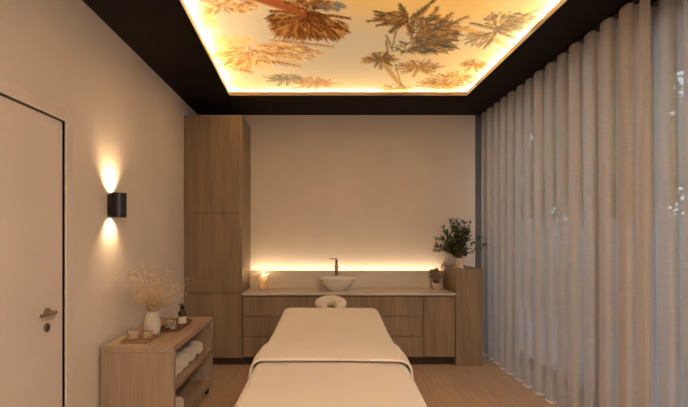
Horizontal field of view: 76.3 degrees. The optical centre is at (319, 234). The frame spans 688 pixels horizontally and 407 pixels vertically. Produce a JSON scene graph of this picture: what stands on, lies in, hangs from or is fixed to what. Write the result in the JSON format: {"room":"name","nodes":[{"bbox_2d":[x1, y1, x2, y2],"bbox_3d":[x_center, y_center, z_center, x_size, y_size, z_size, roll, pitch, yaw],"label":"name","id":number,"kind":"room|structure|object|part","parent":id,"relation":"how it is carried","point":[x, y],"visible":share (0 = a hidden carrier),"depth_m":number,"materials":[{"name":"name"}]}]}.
{"room":"massage room","nodes":[
{"label":"massage room","id":0,"kind":"room"},
{"bbox_2d":[0,0,197,406],"bbox_3d":[-1.638,-0.121,2.059,0.150,3.242,7.318,0,0,0],"label":"wall","id":1,"kind":"structure","parent":0,"point":[128,123],"depth_m":3.17,"materials":[{"name":"paint"}]},
{"bbox_2d":[0,76,72,406],"bbox_3d":[-1.613,0.363,2.235,0.200,2.273,1.019,0,0,0],"label":"door","id":2,"kind":"structure","parent":1,"relation":"in","point":[31,142],"depth_m":2.40,"materials":[{"name":"white wood"}]},
{"bbox_3d":[-1.544,0.445,2.465,0.062,0.052,0.151,0,0,0],"label":"handle","id":3,"kind":"part","parent":2,"relation":"part of","materials":[{"name":"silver metal"}]},
{"bbox_2d":[107,192,126,217],"bbox_3d":[-1.502,-0.221,3.250,0.122,0.180,0.111,0,0,0],"label":"wall light","id":4,"kind":"object","parent":1,"relation":"attached to","point":[116,202],"visible":1,"depth_m":3.21,"materials":[{"name":"black metal"}]},
{"bbox_3d":[-1.552,-0.221,3.250,0.022,0.160,0.076,0,0,0],"label":"plate","id":5,"kind":"part","parent":4,"relation":"part of","materials":[{"name":"black metal"}]},
{"bbox_2d":[242,115,474,270],"bbox_3d":[0.216,-0.121,5.668,3.558,3.242,0.100,0,0,0],"label":"wall","id":6,"kind":"structure","parent":0,"point":[364,192],"depth_m":5.62,"materials":[{"name":"paint"}]},
{"bbox_2d":[250,271,442,287],"bbox_3d":[0.332,0.559,5.525,2.440,0.218,0.014,0,0,0],"label":"backsplash","id":7,"kind":"structure","parent":6,"relation":"attached to","point":[276,279],"depth_m":5.52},
{"bbox_2d":[475,115,480,267],"bbox_3d":[2.233,-0.121,5.668,0.474,3.242,0.100,0,0,0],"label":"trim","id":8,"kind":"structure","parent":6,"relation":"attached to","point":[477,117],"depth_m":5.62,"materials":[{"name":"black metal"}]},
{"bbox_2d":[82,0,658,114],"bbox_3d":[0.478,-1.722,2.009,4.083,0.360,7.218,0,0,0],"label":"ceiling","id":9,"kind":"structure","parent":0,"point":[254,45],"depth_m":3.66,"materials":[{"name":"black paint"}]},
{"bbox_2d":[179,0,566,95],"bbox_3d":[0.309,-1.560,2.215,2.631,0.040,5.230,0,0,0],"label":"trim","id":10,"kind":"structure","parent":9,"relation":"attached to","point":[560,3],"depth_m":4.82,"materials":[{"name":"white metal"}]},
{"bbox_2d":[484,0,658,111],"bbox_3d":[2.127,-1.530,2.050,0.175,0.023,6.800,0,0,0],"label":"track","id":11,"kind":"object","parent":9,"relation":"attached to","point":[654,2],"visible":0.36,"depth_m":3.42,"materials":[{"name":"black metal"}]},
{"bbox_2d":[481,0,650,406],"bbox_3d":[2.054,-0.016,4.113,0.115,3.004,2.800,0,0,0],"label":"sheer curtain","id":12,"kind":"object","parent":11,"relation":"hanging from","point":[566,156],"visible":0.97,"depth_m":3.46,"materials":[{"name":"fabric"}]},
{"bbox_2d":[650,0,687,406],"bbox_3d":[2.200,-0.016,0.904,0.124,3.004,4.416,0,0,0],"label":"sheer curtain","id":13,"kind":"object","parent":11,"relation":"hanging from","point":[668,19],"visible":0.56,"depth_m":2.71,"materials":[{"name":"fabric"}]},
{"bbox_2d":[195,355,556,406],"bbox_3d":[0.428,1.550,2.009,4.183,0.100,7.418,0,0,0],"label":"floor","id":14,"kind":"structure","parent":0,"point":[439,385],"depth_m":4.30,"materials":[{"name":"brown wood"}]},
{"bbox_2d":[101,317,212,406],"bbox_3d":[-1.278,1.140,3.612,0.513,0.720,1.115,0,0,0],"label":"shelf unit","id":15,"kind":"object","parent":14,"relation":"on","point":[132,375],"visible":0.91,"depth_m":3.06,"materials":[{"name":"brown wood"}]},
{"bbox_3d":[-1.278,1.131,3.076,0.513,0.618,0.042,0,0,0],"label":"panel","id":16,"kind":"part","parent":15,"relation":"part of","materials":[{"name":"brown wood"}]},
{"bbox_2d":[120,334,158,343],"bbox_3d":[-1.335,0.771,3.245,0.196,0.018,0.230,0,0,0],"label":"serving tray","id":17,"kind":"object","parent":15,"relation":"on","point":[141,340],"visible":0.67,"depth_m":3.19,"materials":[{"name":"brown wood"}]},
{"bbox_2d":[127,330,138,339],"bbox_3d":[-1.378,0.714,3.225,0.094,0.113,0.094,0,0,0],"label":"candle","id":18,"kind":"object","parent":17,"relation":"on","point":[131,335],"visible":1,"depth_m":3.19,"materials":[{"name":"white wax"}]},
{"bbox_2d":[143,332,152,337],"bbox_3d":[-1.285,0.723,3.262,0.080,0.095,0.080,0,0,0],"label":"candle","id":19,"kind":"object","parent":17,"relation":"on","point":[145,334],"visible":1,"depth_m":3.24,"materials":[{"name":"wax"}]},
{"bbox_2d":[113,260,189,333],"bbox_3d":[-1.299,0.490,3.374,0.561,0.581,0.606,0,0,0],"label":"vase","id":20,"kind":"object","parent":15,"relation":"on","point":[152,321],"visible":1,"depth_m":3.38,"materials":[{"name":"ceramic"}]},
{"bbox_2d":[160,319,191,331],"bbox_3d":[-1.222,0.767,3.715,0.180,0.026,0.444,0,0,0],"label":"serving tray","id":21,"kind":"object","parent":15,"relation":"on","point":[178,327],"visible":0.64,"depth_m":3.61,"materials":[{"name":"brown wood"}]},
{"bbox_2d":[165,320,175,327],"bbox_3d":[-1.244,0.716,3.640,0.104,0.111,0.104,0,0,0],"label":"glass jar","id":22,"kind":"object","parent":21,"relation":"on","point":[168,323],"visible":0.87,"depth_m":3.61,"materials":[{"name":"clear glass"}]},
{"bbox_2d":[178,304,186,324],"bbox_3d":[-1.192,0.682,3.780,0.072,0.177,0.072,0,0,0],"label":"pump bottle","id":23,"kind":"object","parent":21,"relation":"on","point":[182,318],"visible":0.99,"depth_m":3.75,"materials":[{"name":"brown glass"}]},
{"bbox_2d":[176,358,183,372],"bbox_3d":[-1.216,1.002,3.390,0.320,0.111,0.116,0,0,20],"label":"rolled towel","id":24,"kind":"object","parent":15,"relation":"on","point":[179,362],"visible":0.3,"depth_m":3.34,"materials":[{"name":"white fabric"}]},
{"bbox_2d":[176,396,183,406],"bbox_3d":[-1.216,1.297,3.393,0.320,0.111,0.116,0,0,20],"label":"rolled towel","id":25,"kind":"object","parent":15,"relation":"on","point":[179,400],"visible":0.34,"depth_m":3.35,"materials":[{"name":"white fabric"}]},
{"bbox_2d":[176,352,189,367],"bbox_3d":[-1.216,1.002,3.532,0.320,0.111,0.116,0,0,19],"label":"rolled towel","id":26,"kind":"object","parent":15,"relation":"on","point":[185,357],"visible":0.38,"depth_m":3.48,"materials":[{"name":"white fabric"}]},
{"bbox_2d":[176,346,195,360],"bbox_3d":[-1.216,1.002,3.718,0.320,0.111,0.116,0,0,20],"label":"rolled towel","id":27,"kind":"object","parent":15,"relation":"on","point":[190,351],"visible":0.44,"depth_m":3.66,"materials":[{"name":"white fabric"}]},
{"bbox_2d":[182,340,202,353],"bbox_3d":[-1.216,1.002,3.933,0.320,0.111,0.116,0,0,19],"label":"rolled towel","id":28,"kind":"object","parent":15,"relation":"on","point":[197,345],"visible":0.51,"depth_m":3.87,"materials":[{"name":"white fabric"}]},
{"bbox_3d":[-1.274,1.385,3.612,0.499,0.040,1.031,0,0,0],"label":"shelf","id":29,"kind":"part","parent":15,"relation":"part of","materials":[{"name":"brown wood"}]},
{"bbox_3d":[-1.274,1.089,3.612,0.499,0.038,1.031,0,0,0],"label":"shelf","id":30,"kind":"part","parent":15,"relation":"part of","materials":[{"name":"brown wood"}]},
{"bbox_3d":[-1.278,1.131,4.149,0.513,0.618,0.042,0,0,0],"label":"panel","id":31,"kind":"part","parent":15,"relation":"part of","materials":[{"name":"brown wood"}]},
{"bbox_2d":[184,115,250,364],"bbox_3d":[-1.228,0.062,5.309,0.669,2.875,0.617,0,0,0],"label":"tall cabinet","id":32,"kind":"object","parent":14,"relation":"on","point":[217,148],"visible":0.75,"depth_m":5.00,"materials":[{"name":"brown wood"}]},
{"bbox_3d":[-1.202,1.036,5.011,0.571,0.737,0.022,0,0,0],"label":"cupboard door","id":33,"kind":"part","parent":32,"relation":"part of","materials":[{"name":"brown wood"}]},
{"bbox_3d":[-1.202,0.206,5.011,0.571,0.909,0.022,0,0,0],"label":"cupboard door","id":34,"kind":"part","parent":32,"relation":"part of","materials":[{"name":"brown wood"}]},
{"bbox_3d":[-1.202,-0.812,5.011,0.571,1.114,0.022,0,0,0],"label":"cupboard door","id":35,"kind":"part","parent":32,"relation":"part of","materials":[{"name":"brown wood"}]},
{"bbox_3d":[-0.903,0.018,5.309,0.020,2.785,0.617,0,0,0],"label":"panel","id":36,"kind":"part","parent":32,"relation":"part of","materials":[{"name":"brown wood"}]},
{"bbox_2d":[243,296,305,363],"bbox_3d":[-0.524,1.100,5.316,0.726,0.800,0.603,0,0,0],"label":"drawer unit","id":37,"kind":"object","parent":14,"relation":"on","point":[262,315],"visible":0.57,"depth_m":5.01,"materials":[{"name":"brown wood"}]},
{"bbox_3d":[-0.524,1.284,5.024,0.722,0.231,0.020,0,0,0],"label":"drawer","id":38,"kind":"part","parent":37,"relation":"part of","materials":[{"name":"brown wood"}]},
{"bbox_3d":[-0.524,1.049,5.024,0.722,0.228,0.020,0,0,0],"label":"drawer","id":39,"kind":"part","parent":37,"relation":"part of","materials":[{"name":"brown wood"}]},
{"bbox_3d":[-0.524,0.818,5.024,0.722,0.222,0.020,0,0,0],"label":"drawer","id":40,"kind":"part","parent":37,"relation":"part of","materials":[{"name":"brown wood"}]},
{"bbox_2d":[235,295,426,406],"bbox_3d":[0.074,1.042,3.004,0.990,0.916,2.529,0,0,1],"label":"table","id":41,"kind":"object","parent":14,"relation":"on","point":[321,356],"visible":1,"depth_m":2.53,"materials":[{"name":"beige fabric"}]},
{"bbox_2d":[235,361,425,406],"bbox_3d":[0.057,0.936,2.295,0.946,0.407,1.110,0,0,1],"label":"blanket","id":42,"kind":"object","parent":41,"relation":"on","point":[269,383],"depth_m":2.21,"materials":[{"name":"beige fabric"}]},
{"bbox_2d":[306,296,365,307],"bbox_3d":[0.186,1.100,5.316,0.691,0.800,0.603,0,0,0],"label":"drawer unit","id":43,"kind":"object","parent":14,"relation":"on","point":[352,301],"visible":0.14,"depth_m":5.01,"materials":[{"name":"brown wood"}]},
{"bbox_2d":[242,288,455,295],"bbox_3d":[0.330,0.683,5.306,2.444,0.031,0.620,0,0,0],"label":"countertop","id":44,"kind":"structure","parent":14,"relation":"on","point":[251,291],"depth_m":5.08,"materials":[{"name":"beige stone"}]},
{"bbox_2d":[259,273,267,288],"bbox_3d":[-0.702,0.561,5.400,0.124,0.214,0.124,0,0,0],"label":"candle","id":45,"kind":"object","parent":44,"relation":"on","point":[263,279],"visible":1,"depth_m":5.35,"materials":[{"name":"wax"}]},
{"bbox_2d":[330,258,337,275],"bbox_3d":[0.209,0.479,5.418,0.113,0.378,0.181,0,0,-28],"label":"tap","id":46,"kind":"object","parent":44,"relation":"on","point":[336,261],"visible":0.74,"depth_m":5.46,"materials":[{"name":"brown metal"}]},
{"bbox_2d":[319,276,355,290],"bbox_3d":[0.208,0.588,5.245,0.452,0.161,0.389,0,0,0],"label":"basin","id":47,"kind":"object","parent":44,"relation":"in","point":[334,283],"visible":1,"depth_m":5.14,"materials":[{"name":"white ceramic"}]},
{"bbox_2d":[429,267,443,289],"bbox_3d":[1.441,0.532,5.370,0.201,0.272,0.164,0,0,-19],"label":"potted plant","id":48,"kind":"object","parent":44,"relation":"on","point":[436,285],"visible":1,"depth_m":5.36,"materials":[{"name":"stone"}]},
{"bbox_3d":[1.436,0.628,5.380,0.106,0.080,0.106,0,0,0],"label":"pot","id":49,"kind":"part","parent":48,"relation":"part of","materials":[{"name":"ceramic"}]},
{"bbox_2d":[366,296,422,363],"bbox_3d":[0.861,1.100,5.316,0.653,0.800,0.603,0,0,0],"label":"drawer unit","id":50,"kind":"object","parent":14,"relation":"on","point":[402,316],"visible":0.62,"depth_m":5.01,"materials":[{"name":"brown wood"}]},
{"bbox_3d":[0.861,0.818,5.024,0.649,0.222,0.020,0,0,0],"label":"drawer","id":51,"kind":"part","parent":50,"relation":"part of","materials":[{"name":"brown wood"}]},
{"bbox_3d":[0.861,1.049,5.024,0.649,0.228,0.020,0,0,0],"label":"drawer","id":52,"kind":"part","parent":50,"relation":"part of","materials":[{"name":"brown wood"}]},
{"bbox_3d":[0.861,1.284,5.024,0.649,0.231,0.020,0,0,0],"label":"drawer","id":53,"kind":"part","parent":50,"relation":"part of","materials":[{"name":"brown wood"}]},
{"bbox_2d":[422,296,454,363],"bbox_3d":[1.370,1.100,5.316,0.362,0.800,0.603,0,0,0],"label":"base cabinet","id":54,"kind":"object","parent":14,"relation":"on","point":[438,311],"visible":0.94,"depth_m":5.01,"materials":[{"name":"brown wood"}]},
{"bbox_2d":[441,265,482,365],"bbox_3d":[1.706,0.943,5.306,0.305,1.114,0.623,0,0,0],"label":"cabinet","id":55,"kind":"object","parent":14,"relation":"on","point":[466,282],"depth_m":5.00,"materials":[{"name":"brown wood"}]},
{"bbox_2d":[432,218,487,267],"bbox_3d":[1.617,0.092,5.118,0.561,0.588,0.572,0,0,-41],"label":"potted plant","id":56,"kind":"object","parent":55,"relation":"on","point":[456,246],"visible":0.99,"depth_m":5.09,"materials":[{"name":"green plant"}]},
{"bbox_3d":[1.632,0.327,5.120,0.112,0.118,0.112,0,0,0],"label":"pot","id":57,"kind":"part","parent":56,"relation":"part of","materials":[{"name":"ceramic"}]}
]}

